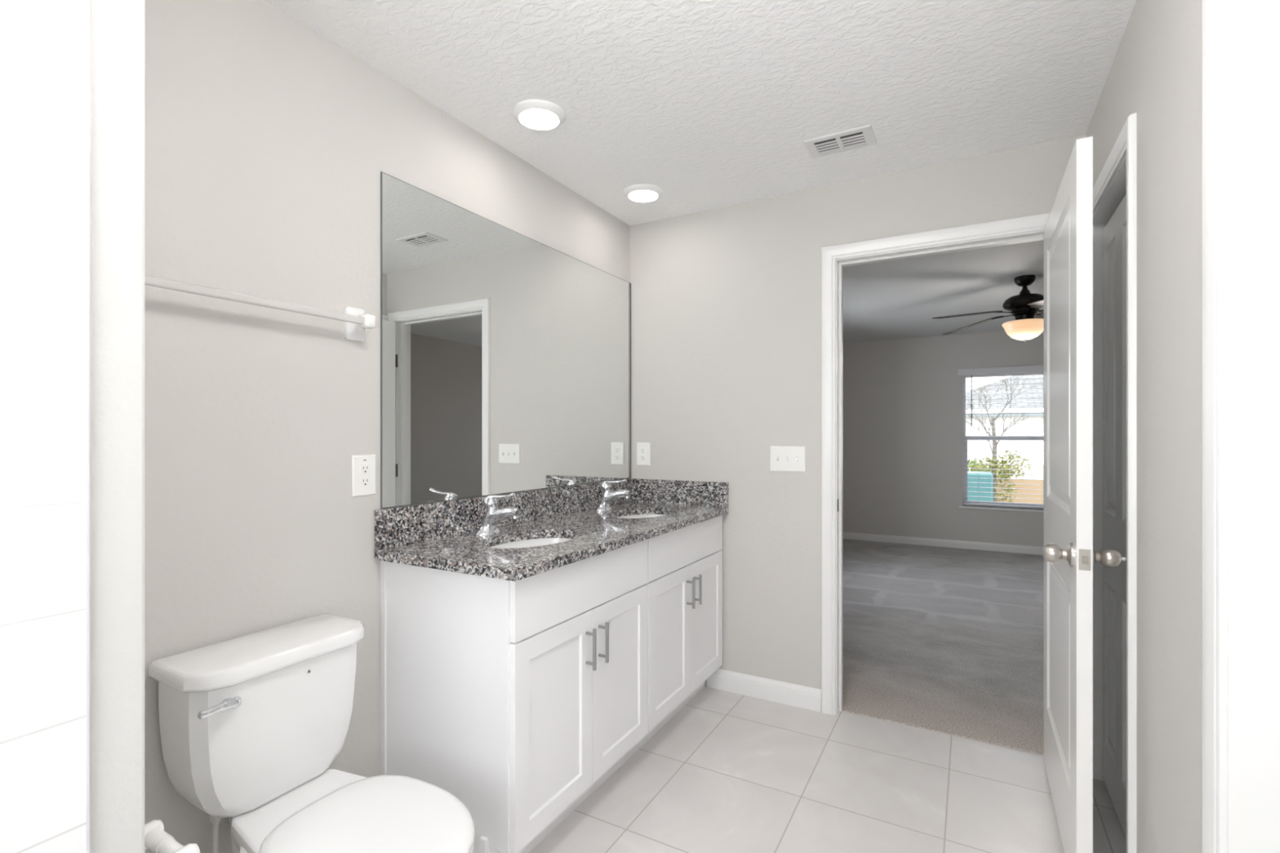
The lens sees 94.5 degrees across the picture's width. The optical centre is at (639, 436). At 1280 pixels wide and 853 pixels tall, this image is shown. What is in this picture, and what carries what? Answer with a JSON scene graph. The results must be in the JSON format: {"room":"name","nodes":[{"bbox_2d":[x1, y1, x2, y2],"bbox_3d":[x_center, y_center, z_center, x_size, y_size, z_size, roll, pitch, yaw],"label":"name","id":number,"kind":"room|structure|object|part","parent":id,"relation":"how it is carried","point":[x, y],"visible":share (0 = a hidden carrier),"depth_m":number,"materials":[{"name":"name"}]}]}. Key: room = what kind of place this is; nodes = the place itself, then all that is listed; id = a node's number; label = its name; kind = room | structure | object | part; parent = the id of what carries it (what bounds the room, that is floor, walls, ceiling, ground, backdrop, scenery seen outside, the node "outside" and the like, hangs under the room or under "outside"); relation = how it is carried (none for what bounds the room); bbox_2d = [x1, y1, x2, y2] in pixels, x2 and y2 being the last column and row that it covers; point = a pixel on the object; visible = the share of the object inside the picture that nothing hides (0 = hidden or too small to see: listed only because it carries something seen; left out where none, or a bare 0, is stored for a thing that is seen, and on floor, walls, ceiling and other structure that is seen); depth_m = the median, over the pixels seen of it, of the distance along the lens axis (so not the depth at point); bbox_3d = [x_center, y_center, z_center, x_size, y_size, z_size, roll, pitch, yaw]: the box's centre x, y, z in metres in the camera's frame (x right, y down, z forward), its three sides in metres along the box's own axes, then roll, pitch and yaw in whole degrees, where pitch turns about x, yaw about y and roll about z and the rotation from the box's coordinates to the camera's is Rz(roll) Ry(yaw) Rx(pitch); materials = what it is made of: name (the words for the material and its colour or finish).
{"room":"bathroom","nodes":[
{"label":"bathroom","id":0,"kind":"room"},
{"bbox_2d":[89,0,144,852],"bbox_3d":[-1.299,0.061,0.517,0.486,2.420,1.241,0,0,29],"label":"wall","id":1,"kind":"structure","parent":0,"point":[117,27],"depth_m":0.91,"materials":[{"name":"grey paint"}]},
{"bbox_2d":[0,0,86,852],"bbox_3d":[-1.101,0.061,0.363,0.010,2.420,1.164,0,0,29],"label":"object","id":2,"kind":"structure","parent":1,"relation":"attached to","point":[43,42],"depth_m":0.83,"materials":[{"name":"white tile"}]},
{"bbox_2d":[86,0,89,852],"bbox_3d":[-0.815,0.061,0.872,0.012,2.420,0.003,0,0,29],"label":"trim","id":3,"kind":"structure","parent":1,"relation":"attached to","point":[87,1],"depth_m":0.87,"materials":[{"name":"grey plastic"}]},
{"bbox_2d":[144,819,199,852],"bbox_3d":[-0.834,0.723,1.014,0.172,0.070,0.079,0,0,29],"label":"toilet paper holder","id":4,"kind":"object","parent":1,"relation":"attached to","point":[157,840],"visible":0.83,"depth_m":1.03,"materials":[{"name":"white"}]},
{"bbox_3d":[-0.890,0.723,1.045,0.044,0.070,0.079,0,0,29],"label":"post","id":5,"kind":"part","parent":4,"relation":"part of","materials":[{"name":"white"}]},
{"bbox_3d":[-0.778,0.723,0.983,0.044,0.070,0.079,0,0,29],"label":"post","id":6,"kind":"part","parent":4,"relation":"part of","materials":[{"name":"white"}]},
{"bbox_2d":[144,0,629,852],"bbox_3d":[-0.958,0.061,1.747,0.120,2.420,3.720,0,0,29],"label":"wall","id":7,"kind":"structure","parent":0,"point":[268,143],"depth_m":1.57,"materials":[{"name":"beige paint"}]},
{"bbox_2d":[208,814,223,852],"bbox_3d":[-1.031,1.017,1.365,0.124,0.294,0.094,0,0,29],"label":"water supply valve","id":8,"kind":"object","parent":7,"relation":"attached to","point":[215,821],"visible":0.82,"depth_m":1.37,"materials":[{"name":"grey"}]},
{"bbox_2d":[144,275,375,342],"bbox_3d":[-0.976,-0.337,1.509,0.081,0.098,0.664,0,0,29],"label":"towel bar","id":9,"kind":"object","parent":7,"relation":"attached to","point":[356,321],"visible":0.56,"depth_m":1.54,"materials":[{"name":"white"}]},
{"bbox_2d":[351,454,375,497],"bbox_3d":[-0.845,0.121,1.817,0.008,0.124,0.080,0,0,29],"label":"wall outlet","id":10,"kind":"object","parent":7,"relation":"attached to","point":[363,467],"visible":1,"depth_m":1.81,"materials":[{"name":"white plastic"}]},
{"bbox_2d":[360,464,369,473],"bbox_3d":[-0.843,0.101,1.816,0.003,0.027,0.033,0,0,29],"label":"receptacle","id":11,"kind":"object","parent":10,"relation":"attached to","point":[364,468],"depth_m":1.81,"materials":[{"name":"grey plastic"}]},
{"bbox_2d":[360,477,369,486],"bbox_3d":[-0.843,0.140,1.816,0.003,0.027,0.033,0,0,29],"label":"receptacle","id":12,"kind":"object","parent":10,"relation":"attached to","point":[364,482],"depth_m":1.81,"materials":[{"name":"grey plastic"}]},
{"bbox_2d":[374,478,631,549],"bbox_3d":[-0.435,0.292,2.538,0.019,0.123,1.587,0,0,29],"label":"backsplash","id":13,"kind":"structure","parent":7,"relation":"attached to","point":[404,525],"depth_m":2.17,"materials":[{"name":"stone"}]},
{"bbox_2d":[380,171,631,508],"bbox_3d":[-0.434,-0.303,2.550,0.009,1.064,1.564,0,0,29],"label":"wall mirror","id":14,"kind":"object","parent":7,"relation":"attached to","point":[505,354],"visible":1,"depth_m":2.28,"materials":[{"name":"grey mirror"}]},
{"bbox_2d":[263,0,1136,342],"bbox_3d":[1.915,-1.209,2.838,4.070,0.120,8.670,0,0,29],"label":"ceiling","id":15,"kind":"structure","parent":0,"point":[711,104],"depth_m":1.95,"materials":[{"name":"white paint"}]},
{"bbox_2d":[512,99,565,130],"bbox_3d":[-0.360,-1.139,2.114,0.186,0.021,0.186,0,0,29],"label":"recessed light","id":16,"kind":"object","parent":15,"relation":"in","point":[534,114],"visible":1,"depth_m":2.09,"materials":[{"name":"white plastic"}]},
{"bbox_2d":[623,183,662,202],"bbox_3d":[0.016,-1.139,2.789,0.186,0.021,0.186,0,0,29],"label":"recessed light","id":17,"kind":"object","parent":15,"relation":"in","point":[640,193],"visible":1,"depth_m":2.76,"materials":[{"name":"white plastic"}]},
{"bbox_2d":[803,124,876,158],"bbox_3d":[0.782,-1.146,2.314,0.248,0.006,0.164,0,0,29],"label":"ceiling vent","id":18,"kind":"object","parent":15,"relation":"in","point":[862,136],"visible":1,"depth_m":2.31,"materials":[{"name":"white metal"}]},
{"bbox_2d":[932,275,1044,341],"bbox_3d":[2.818,-0.917,4.254,1.258,0.465,1.301,0,0,29],"label":"ceiling fan","id":19,"kind":"object","parent":15,"relation":"hanging from","point":[1028,324],"visible":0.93,"depth_m":4.22,"materials":[{"name":"black metal"}]},
{"bbox_3d":[2.349,-0.873,4.254,0.472,0.083,0.135,0,0,-4],"label":"blade","id":20,"kind":"part","parent":19,"relation":"part of","materials":[{"name":"grey wood"}]},
{"bbox_3d":[2.622,-0.873,4.688,0.135,0.083,0.472,0,0,-22],"label":"blade","id":21,"kind":"part","parent":19,"relation":"part of","materials":[{"name":"grey wood"}]},
{"bbox_3d":[2.724,-0.893,4.434,0.068,0.020,0.185,0,0,-22],"label":"blade arm","id":22,"kind":"part","parent":19,"relation":"part of","materials":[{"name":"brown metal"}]},
{"bbox_3d":[2.784,-0.760,4.283,0.282,0.127,0.282,0,0,29],"label":"lamp shade","id":23,"kind":"part","parent":19,"relation":"part of","materials":[{"name":"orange glass"}]},
{"bbox_3d":[2.677,-0.873,3.860,0.135,0.083,0.472,0,0,14],"label":"blade","id":24,"kind":"part","parent":19,"relation":"part of","materials":[{"name":"grey wood"}]},
{"bbox_3d":[2.744,-0.893,4.125,0.068,0.020,0.185,0,0,14],"label":"blade arm","id":25,"kind":"part","parent":19,"relation":"part of","materials":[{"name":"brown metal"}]},
{"bbox_3d":[3.119,-0.873,4.562,0.472,0.083,0.135,0,0,-40],"label":"blade","id":26,"kind":"part","parent":19,"relation":"part of","materials":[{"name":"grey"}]},
{"bbox_2d":[528,538,1126,852],"bbox_3d":[1.915,1.328,2.838,4.070,0.126,8.670,0,0,29],"label":"floor","id":27,"kind":"structure","parent":0,"point":[729,772],"depth_m":2.39,"materials":[{"name":"tile"}]},
{"bbox_2d":[148,613,475,852],"bbox_3d":[-0.687,0.888,1.343,0.727,0.764,0.428,0,0,29],"label":"toilet","id":28,"kind":"object","parent":27,"relation":"on","point":[253,726],"visible":1,"depth_m":1.35,"materials":[{"name":"white ceramic"}]},
{"bbox_3d":[-0.906,0.587,1.273,0.028,0.028,0.086,0,0,23],"label":"flush lever","id":29,"kind":"part","parent":28,"relation":"part of","materials":[{"name":"silver metal"}]},
{"bbox_3d":[-0.644,1.079,1.319,0.566,0.383,0.350,0,0,29],"label":"bowl","id":30,"kind":"part","parent":28,"relation":"part of","materials":[{"name":"white ceramic"}]},
{"bbox_3d":[-0.912,0.527,1.469,0.212,0.042,0.428,0,0,29],"label":"tank lid","id":31,"kind":"part","parent":28,"relation":"part of","materials":[{"name":"white ceramic"}]},
{"bbox_3d":[-0.916,0.706,1.471,0.187,0.326,0.400,0,0,29],"label":"tank","id":32,"kind":"part","parent":28,"relation":"part of","materials":[{"name":"white ceramic"}]},
{"bbox_3d":[-0.564,0.855,1.275,0.445,0.022,0.364,0,0,29],"label":"seat lid","id":33,"kind":"part","parent":28,"relation":"part of","materials":[{"name":"white plastic"}]},
{"bbox_3d":[-0.563,0.878,1.274,0.440,0.018,0.362,0,0,29],"label":"seat","id":34,"kind":"part","parent":28,"relation":"part of","materials":[{"name":"white plastic"}]},
{"bbox_2d":[380,539,647,852],"bbox_3d":[-0.379,0.828,2.060,0.583,0.884,0.775,0,0,29],"label":"vanity cabinet","id":35,"kind":"object","parent":27,"relation":"on","point":[517,700],"visible":0.84,"depth_m":1.77,"materials":[{"name":"white paint"}]},
{"bbox_3d":[-0.809,0.828,1.867,0.021,0.884,0.006,0,0,29],"label":"scribe moulding","id":36,"kind":"part","parent":35,"relation":"part of","materials":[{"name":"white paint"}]},
{"bbox_2d":[373,478,728,581],"bbox_3d":[-0.194,0.308,2.403,0.571,0.155,1.587,0,0,29],"label":"countertop","id":37,"kind":"structure","parent":35,"relation":"on","point":[439,535],"depth_m":2.17,"materials":[{"name":"stone"}]},
{"bbox_2d":[472,492,521,535],"bbox_3d":[-0.510,0.277,2.132,0.188,0.154,0.116,0,0,29],"label":"faucet","id":38,"kind":"object","parent":37,"relation":"on","point":[493,516],"visible":1,"depth_m":2.12,"materials":[{"name":"silver metal"}]},
{"bbox_3d":[-0.557,0.339,2.159,0.080,0.030,0.116,0,0,29],"label":"plate","id":39,"kind":"part","parent":38,"relation":"part of","materials":[{"name":"silver metal"}]},
{"bbox_3d":[-0.506,0.230,2.130,0.140,0.059,0.050,0,0,29],"label":"lever handle","id":40,"kind":"part","parent":38,"relation":"part of","materials":[{"name":"silver metal"}]},
{"bbox_3d":[-0.495,0.294,2.124,0.155,0.084,0.053,0,0,29],"label":"spout","id":41,"kind":"part","parent":38,"relation":"part of","materials":[{"name":"silver metal"}]},
{"bbox_2d":[489,537,572,548],"bbox_3d":[-0.373,0.463,2.056,0.310,0.154,0.460,0,0,29],"label":"undermount sink","id":42,"kind":"object","parent":37,"relation":"in","point":[541,541],"visible":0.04,"depth_m":2.22,"materials":[{"name":"white ceramic"}]},
{"bbox_2d":[593,479,631,511],"bbox_3d":[-0.129,0.277,2.813,0.188,0.154,0.116,0,0,29],"label":"faucet","id":43,"kind":"object","parent":37,"relation":"on","point":[607,497],"visible":1,"depth_m":2.80,"materials":[{"name":"silver metal"}]},
{"bbox_3d":[-0.176,0.339,2.839,0.080,0.030,0.116,0,0,29],"label":"plate","id":44,"kind":"part","parent":43,"relation":"part of","materials":[{"name":"silver metal"}]},
{"bbox_3d":[-0.125,0.230,2.811,0.140,0.059,0.050,0,0,29],"label":"lever handle","id":45,"kind":"part","parent":43,"relation":"part of","materials":[{"name":"silver metal"}]},
{"bbox_3d":[-0.115,0.294,2.805,0.155,0.084,0.053,0,0,29],"label":"spout","id":46,"kind":"part","parent":43,"relation":"part of","materials":[{"name":"silver metal"}]},
{"bbox_2d":[617,514,664,518],"bbox_3d":[0.008,0.463,2.736,0.310,0.154,0.460,0,0,29],"label":"undermount sink","id":47,"kind":"object","parent":37,"relation":"in","point":[638,516],"visible":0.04,"depth_m":2.92,"materials":[{"name":"white ceramic"}]},
{"bbox_3d":[-0.256,0.855,1.780,0.018,0.572,0.377,0,0,29],"label":"cabinet door","id":48,"kind":"part","parent":35,"relation":"part of","materials":[{"name":"white paint"}]},
{"bbox_3d":[-0.163,0.477,1.946,0.018,0.174,0.757,0,0,29],"label":"drawer","id":49,"kind":"part","parent":35,"relation":"part of","materials":[{"name":"white paint"}]},
{"bbox_3d":[-0.157,0.682,1.900,0.038,0.131,0.012,0,0,29],"label":"bar pull","id":50,"kind":"part","parent":35,"relation":"part of","materials":[{"name":"silver metal"}]},
{"bbox_3d":[-0.121,0.682,1.964,0.038,0.131,0.012,0,0,29],"label":"bar pull","id":51,"kind":"part","parent":35,"relation":"part of","materials":[{"name":"silver metal"}]},
{"bbox_3d":[-0.070,0.855,2.111,0.018,0.572,0.377,0,0,29],"label":"cabinet door","id":52,"kind":"part","parent":35,"relation":"part of","materials":[{"name":"white paint"}]},
{"bbox_2d":[626,515,722,759],"bbox_3d":[0.002,0.828,2.740,0.582,0.884,0.781,0,0,29],"label":"vanity cabinet","id":53,"kind":"object","parent":27,"relation":"on","point":[684,584],"visible":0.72,"depth_m":2.56,"materials":[{"name":"white paint"}]},
{"bbox_3d":[0.120,0.855,2.451,0.018,0.572,0.386,0,0,29],"label":"cabinet door","id":54,"kind":"part","parent":53,"relation":"part of","materials":[{"name":"white paint"}]},
{"bbox_3d":[0.215,0.477,2.621,0.018,0.174,0.775,0,0,29],"label":"drawer","id":55,"kind":"part","parent":53,"relation":"part of","materials":[{"name":"white paint"}]},
{"bbox_3d":[0.221,0.682,2.575,0.038,0.131,0.012,0,0,29],"label":"bar pull","id":56,"kind":"part","parent":53,"relation":"part of","materials":[{"name":"silver metal"}]},
{"bbox_3d":[0.257,0.682,2.640,0.038,0.131,0.012,0,0,29],"label":"bar pull","id":57,"kind":"part","parent":53,"relation":"part of","materials":[{"name":"silver metal"}]},
{"bbox_3d":[0.310,0.855,2.791,0.018,0.572,0.386,0,0,29],"label":"cabinet door","id":58,"kind":"part","parent":53,"relation":"part of","materials":[{"name":"white paint"}]},
{"bbox_2d":[629,134,1085,688],"bbox_3d":[1.697,0.061,2.325,3.950,2.420,0.120,0,0,29],"label":"wall","id":59,"kind":"structure","parent":0,"point":[726,301],"depth_m":2.86,"materials":[{"name":"beige paint"}]},
{"bbox_2d":[636,442,650,466],"bbox_3d":[0.018,0.097,3.190,0.082,0.124,0.008,0,0,29],"label":"wall outlet","id":60,"kind":"object","parent":59,"relation":"attached to","point":[643,449],"visible":1,"depth_m":3.19,"materials":[{"name":"white plastic"}]},
{"bbox_2d":[640,448,645,453],"bbox_3d":[0.016,0.077,3.188,0.033,0.027,0.003,0,0,29],"label":"receptacle","id":61,"kind":"object","parent":60,"relation":"attached to","point":[642,450],"depth_m":3.19,"materials":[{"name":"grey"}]},
{"bbox_2d":[640,455,645,460],"bbox_3d":[0.016,0.116,3.188,0.033,0.027,0.003,0,0,29],"label":"receptacle","id":62,"kind":"object","parent":60,"relation":"attached to","point":[642,457],"depth_m":3.19,"materials":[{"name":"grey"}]},
{"bbox_2d":[706,668,821,711],"bbox_3d":[0.589,1.221,2.868,0.566,0.100,0.013,0,0,29],"label":"baseboard","id":63,"kind":"structure","parent":59,"relation":"attached to","point":[775,691],"depth_m":2.85,"materials":[{"name":"white wood"}]},
{"bbox_2d":[770,446,805,471],"bbox_3d":[0.698,0.109,2.804,0.168,0.120,0.018,0,0,29],"label":"light switch","id":64,"kind":"object","parent":59,"relation":"attached to","point":[783,459],"visible":1,"depth_m":2.80,"materials":[{"name":"white plastic"}]},
{"bbox_2d":[821,212,1050,715],"bbox_3d":[1.252,0.200,2.494,0.955,2.141,0.018,0,0,29],"label":"trim","id":65,"kind":"structure","parent":59,"relation":"attached to","point":[1033,223],"depth_m":2.70,"materials":[{"name":"white wood"}]},
{"bbox_2d":[835,230,1044,714],"bbox_3d":[1.285,0.226,2.555,0.853,2.090,0.120,0,0,29],"label":"trim","id":66,"kind":"structure","parent":59,"relation":"attached to","point":[1034,236],"depth_m":2.72,"materials":[{"name":"white wood"}]},
{"bbox_2d":[843,331,1044,546],"bbox_3d":[4.047,0.061,6.527,3.750,2.420,0.150,0,0,29],"label":"wall","id":67,"kind":"structure","parent":0,"point":[903,397],"depth_m":6.89,"materials":[{"name":"beige paint"}]},
{"bbox_2d":[843,531,1042,555],"bbox_3d":[4.007,1.222,6.456,3.750,0.085,0.013,0,0,29],"label":"baseboard","id":68,"kind":"structure","parent":67,"relation":"attached to","point":[849,535],"depth_m":6.74,"materials":[{"name":"white"}]},
{"bbox_2d":[959,505,1044,512],"bbox_3d":[4.045,0.797,6.467,0.985,0.024,0.087,0,0,29],"label":"window sill","id":69,"kind":"structure","parent":67,"relation":"attached to","point":[960,506],"depth_m":6.47,"materials":[{"name":"white"}]},
{"bbox_2d":[962,372,1044,509],"bbox_3d":[4.081,0.045,6.531,0.915,1.479,0.060,0,0,29],"label":"window","id":70,"kind":"structure","parent":67,"relation":"in","point":[964,438],"depth_m":6.67,"materials":[{"name":"grey plastic"}]},
{"bbox_2d":[957,364,1044,508],"bbox_3d":[4.032,0.010,6.443,1.011,1.522,0.088,0,0,29],"label":"window blind","id":71,"kind":"object","parent":70,"relation":"attached to","point":[1024,369],"visible":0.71,"depth_m":6.47,"materials":[{"name":"white plastic"}]},
{"bbox_3d":[4.040,0.762,6.458,0.891,0.018,0.048,0,0,29],"label":"rail","id":72,"kind":"part","parent":71,"relation":"part of","materials":[{"name":"white plastic"}]},
{"bbox_3d":[4.075,0.021,6.521,0.855,0.050,0.033,0,0,29],"label":"meeting rail","id":73,"kind":"part","parent":70,"relation":"part of","materials":[{"name":"grey plastic"}]},
{"bbox_3d":[4.075,0.400,6.519,0.855,0.709,0.026,0,0,29],"label":"sash","id":74,"kind":"part","parent":70,"relation":"part of","materials":[{"name":"glass"}]},
{"bbox_2d":[1042,136,1125,852],"bbox_3d":[1.391,0.232,1.938,0.184,2.045,0.876,0,0,29],"label":"door","id":75,"kind":"structure","parent":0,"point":[1068,554],"depth_m":1.64,"materials":[{"name":"white wood"}]},
{"bbox_3d":[1.165,0.328,1.652,0.069,0.066,0.066,0,0,29],"label":"knob","id":76,"kind":"part","parent":75,"relation":"part of","materials":[{"name":"silver metal"}]},
{"bbox_3d":[1.179,0.328,1.569,0.025,0.056,0.002,0,0,29],"label":"latch plate","id":77,"kind":"part","parent":75,"relation":"part of","materials":[{"name":"silver metal"}]},
{"bbox_3d":[1.256,0.328,1.602,0.069,0.066,0.066,0,0,29],"label":"knob","id":78,"kind":"part","parent":75,"relation":"part of","materials":[{"name":"silver metal"}]},
{"bbox_2d":[1085,0,1201,852],"bbox_3d":[0.869,0.061,0.656,0.115,2.420,3.600,0,0,29],"label":"wall","id":79,"kind":"structure","parent":0,"point":[1155,73],"depth_m":1.31,"materials":[{"name":"beige paint"}]},
{"bbox_2d":[1093,155,1126,780],"bbox_3d":[1.557,0.234,1.885,0.115,2.073,0.703,0,0,29],"label":"trim","id":80,"kind":"structure","parent":79,"relation":"attached to","point":[1116,192],"depth_m":2.19,"materials":[{"name":"white wood"}]},
{"bbox_2d":[1102,194,1126,838],"bbox_3d":[1.559,0.251,1.884,0.035,2.016,0.661,0,0,29],"label":"door","id":81,"kind":"structure","parent":79,"relation":"in","point":[1114,233],"depth_m":1.99,"materials":[{"name":"white wood"}]},
{"bbox_2d":[1093,112,1136,852],"bbox_3d":[1.496,0.209,1.912,0.018,2.124,0.792,0,0,29],"label":"trim","id":82,"kind":"structure","parent":79,"relation":"attached to","point":[1125,145],"depth_m":1.57,"materials":[{"name":"white wood"}]},
{"bbox_2d":[1201,0,1226,852],"bbox_3d":[0.789,0.062,0.648,0.018,2.418,0.966,0,0,29],"label":"trim","id":83,"kind":"structure","parent":79,"relation":"attached to","point":[1214,12],"depth_m":1.03,"materials":[{"name":"white paint"}]},
{"bbox_2d":[1226,0,1279,852],"bbox_3d":[0.847,0.076,0.616,0.115,2.390,0.864,0,0,29],"label":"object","id":84,"kind":"structure","parent":79,"relation":"attached to","point":[1253,26],"depth_m":0.99,"materials":[{"name":"white paint"}]},
{"label":"outside","id":85,"kind":"structure","parent":0,"visible":0},
{"bbox_2d":[967,463,1044,479],"bbox_3d":[27.483,1.611,42.229,90.000,0.520,85.050,0,0,29],"label":"ground","id":86,"kind":"structure","parent":85,"point":[1036,469],"depth_m":22.14,"materials":[{"name":"beige"}]},
{"bbox_2d":[967,471,993,501],"bbox_3d":[5.230,0.971,9.789,1.030,0.760,0.600,0,0,29],"label":"utility box","id":87,"kind":"object","parent":86,"relation":"on","point":[977,474],"visible":0.17,"depth_m":9.37,"materials":[{"name":"teal plastic"}]},
{"bbox_2d":[967,457,1011,484],"bbox_3d":[6.146,0.843,11.688,2.034,0.932,0.761,0,0,29],"label":"hedge","id":88,"kind":"object","parent":86,"relation":"on","point":[975,460],"visible":0.03,"depth_m":11.42,"materials":[{"name":"green plant"}]},
{"bbox_2d":[965,376,1035,502],"bbox_3d":[6.003,0.169,9.911,1.041,2.364,0.740,0,0,29],"label":"tree","id":89,"kind":"object","parent":86,"relation":"on","point":[993,463],"visible":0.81,"depth_m":9.96,"materials":[{"name":"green plant"}]},
{"bbox_2d":[965,374,1044,465],"bbox_3d":[25.684,-1.262,30.409,20.840,5.226,12.640,0,0,29],"label":"house","id":90,"kind":"structure","parent":86,"relation":"on","point":[1034,426],"depth_m":28.58,"materials":[{"name":"white paint"}]},
{"bbox_2d":[996,479,1044,503],"bbox_3d":[8.047,1.051,9.509,3.980,0.600,0.060,0,0,29],"label":"fence","id":91,"kind":"object","parent":86,"relation":"on","point":[1019,482],"visible":0.02,"depth_m":10.25,"materials":[{"name":"beige wood"}]}
]}

